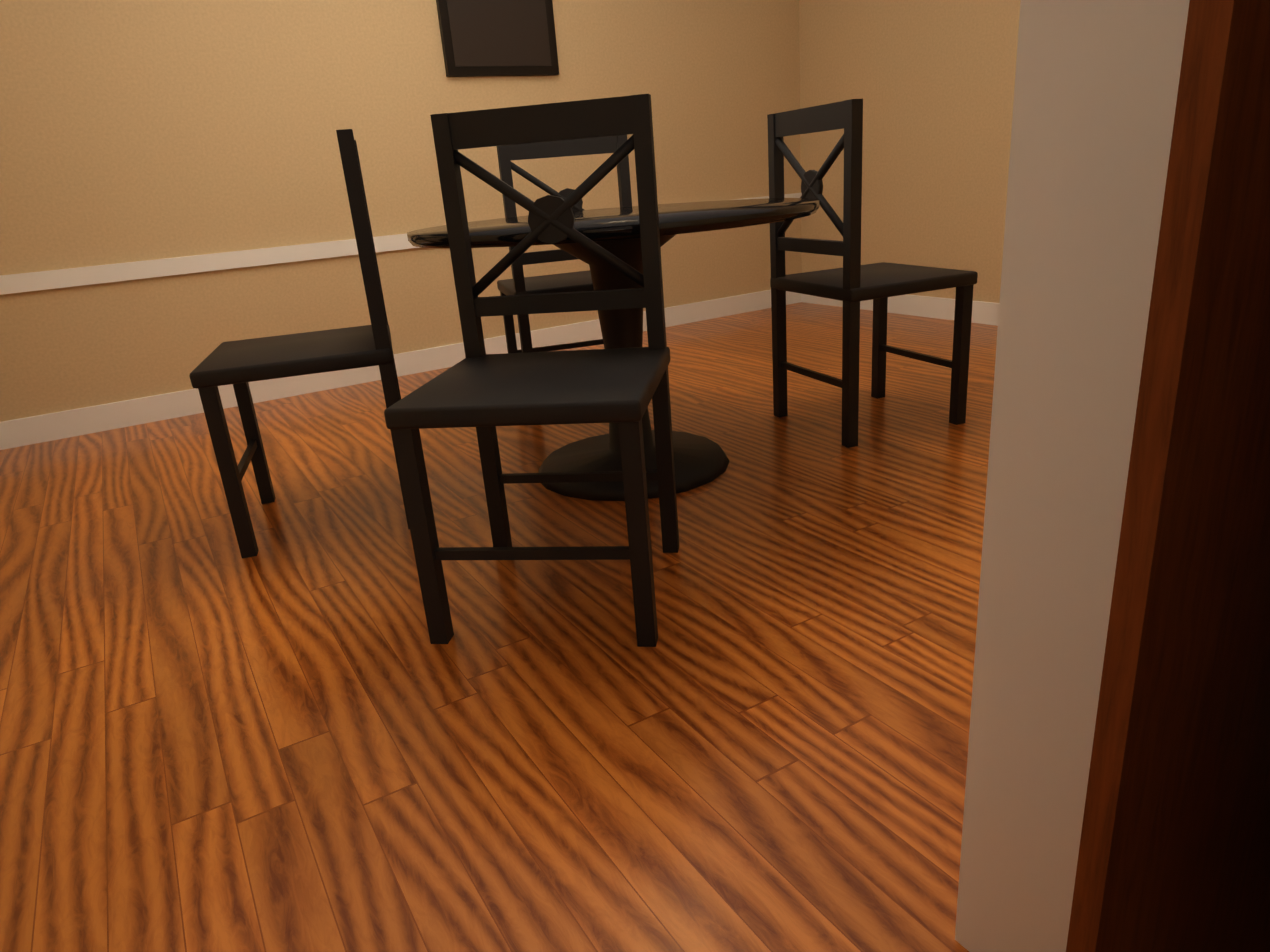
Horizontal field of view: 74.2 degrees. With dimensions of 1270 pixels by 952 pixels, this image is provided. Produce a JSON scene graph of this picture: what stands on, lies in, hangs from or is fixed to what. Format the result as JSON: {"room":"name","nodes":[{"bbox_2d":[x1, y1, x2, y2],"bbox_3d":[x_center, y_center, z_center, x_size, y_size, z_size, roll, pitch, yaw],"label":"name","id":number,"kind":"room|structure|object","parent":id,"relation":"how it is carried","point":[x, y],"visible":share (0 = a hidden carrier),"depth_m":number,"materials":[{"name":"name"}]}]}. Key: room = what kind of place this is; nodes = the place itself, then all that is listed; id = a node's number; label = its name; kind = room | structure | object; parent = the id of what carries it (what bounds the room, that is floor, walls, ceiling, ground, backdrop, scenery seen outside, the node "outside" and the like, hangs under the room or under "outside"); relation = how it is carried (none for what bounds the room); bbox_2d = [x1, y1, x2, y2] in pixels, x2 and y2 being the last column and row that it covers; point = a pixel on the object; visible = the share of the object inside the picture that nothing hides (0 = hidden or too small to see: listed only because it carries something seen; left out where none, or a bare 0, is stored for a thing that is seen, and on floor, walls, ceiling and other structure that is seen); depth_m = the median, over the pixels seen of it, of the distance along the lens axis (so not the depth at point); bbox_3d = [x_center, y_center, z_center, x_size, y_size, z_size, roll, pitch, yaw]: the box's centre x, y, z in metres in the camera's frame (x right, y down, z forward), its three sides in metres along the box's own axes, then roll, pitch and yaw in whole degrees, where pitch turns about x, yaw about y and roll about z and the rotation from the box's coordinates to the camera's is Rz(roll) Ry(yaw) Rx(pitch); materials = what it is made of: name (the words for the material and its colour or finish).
{"room":"dining room","nodes":[
{"label":"dining room","id":0,"kind":"room"},
{"bbox_2d":[0,0,799,421],"bbox_3d":[-0.917,-1.777,4.026,4.640,2.464,0.120,-16,22,-28],"label":"wall","id":1,"kind":"structure","parent":0,"point":[136,130],"depth_m":3.69,"materials":[{"name":"paint"}]},
{"bbox_2d":[0,193,801,449],"bbox_3d":[-0.813,-0.918,4.272,4.400,0.670,0.020,-16,22,-28],"label":"trim","id":2,"kind":"structure","parent":1,"relation":"attached to","point":[14,433],"depth_m":3.74,"materials":[{"name":"white paint"}]},
{"bbox_2d":[436,0,558,76],"bbox_3d":[-0.649,-2.170,3.983,0.580,0.490,0.031,-16,22,-28],"label":"picture frame","id":3,"kind":"object","parent":1,"relation":"attached to","point":[498,37],"visible":1,"depth_m":3.99,"materials":[{"name":"black"}]},
{"bbox_2d":[0,302,997,951],"bbox_3d":[0.994,0.965,-0.296,6.752,0.060,10.540,-16,22,-28],"label":"floor","id":4,"kind":"structure","parent":0,"point":[298,732],"depth_m":1.53,"materials":[{"name":"brown wood"}]},
{"bbox_2d":[189,129,409,557],"bbox_3d":[-0.902,-0.362,2.255,0.470,1.000,0.470,-10,20,-14],"label":"chair","id":5,"kind":"object","parent":4,"relation":"on","point":[239,365],"visible":0.92,"depth_m":2.10,"materials":[{"name":"black wood"}]},
{"bbox_2d":[384,94,678,646],"bbox_3d":[-0.190,-0.214,1.682,0.470,1.000,0.470,-1,20,9],"label":"chair","id":6,"kind":"object","parent":4,"relation":"on","point":[481,391],"visible":0.98,"depth_m":1.71,"materials":[{"name":"black wood"}]},
{"bbox_2d":[497,135,631,352],"bbox_3d":[-0.276,-0.776,3.267,0.470,1.000,0.470,-10,20,-14],"label":"chair","id":7,"kind":"object","parent":4,"relation":"on","point":[519,283],"visible":0.27,"depth_m":2.99,"materials":[{"name":"black wood"}]},
{"bbox_2d":[407,198,818,500],"bbox_3d":[-0.035,-0.385,2.493,1.140,0.750,1.140,-16,22,-28],"label":"dining table","id":8,"kind":"object","parent":4,"relation":"on","point":[699,460],"visible":0.69,"depth_m":2.37,"materials":[{"name":"black wood"}]},
{"bbox_2d":[767,99,977,447],"bbox_3d":[0.762,-0.667,2.730,0.470,1.000,0.470,-12,21,-19],"label":"chair","id":9,"kind":"object","parent":4,"relation":"on","point":[852,283],"visible":0.98,"depth_m":2.62,"materials":[{"name":"black wood"}]},
{"bbox_2d":[1066,0,1269,951],"bbox_3d":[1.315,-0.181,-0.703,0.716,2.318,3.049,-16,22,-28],"label":"door","id":10,"kind":"structure","parent":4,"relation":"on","point":[1174,852],"depth_m":0.52,"materials":[{"name":"brown wood"}]},
{"bbox_2d":[800,0,1020,302],"bbox_3d":[2.030,-1.819,3.482,0.120,2.464,3.810,-16,22,-28],"label":"wall","id":11,"kind":"structure","parent":0,"point":[934,80],"depth_m":4.37,"materials":[{"name":"paint"}]},
{"bbox_2d":[800,293,998,325],"bbox_3d":[2.039,-0.710,3.883,0.015,0.110,3.660,-16,22,-28],"label":"trim","id":12,"kind":"structure","parent":11,"relation":"attached to","point":[915,305],"depth_m":4.57,"materials":[{"name":"white paint"}]},
{"bbox_3d":[-0.910,-0.268,-0.179,4.210,2.464,0.120,-16,22,-28],"label":"wall","id":13,"kind":"structure","parent":0,"visible":0},
{"bbox_2d":[955,0,1189,951],"bbox_3d":[-0.019,-0.388,0.348,0.912,2.199,0.140,-16,22,-28],"label":"trim","id":14,"kind":"structure","parent":13,"relation":"attached to","point":[1095,93],"depth_m":0.70,"materials":[{"name":"white paint"}]}
]}

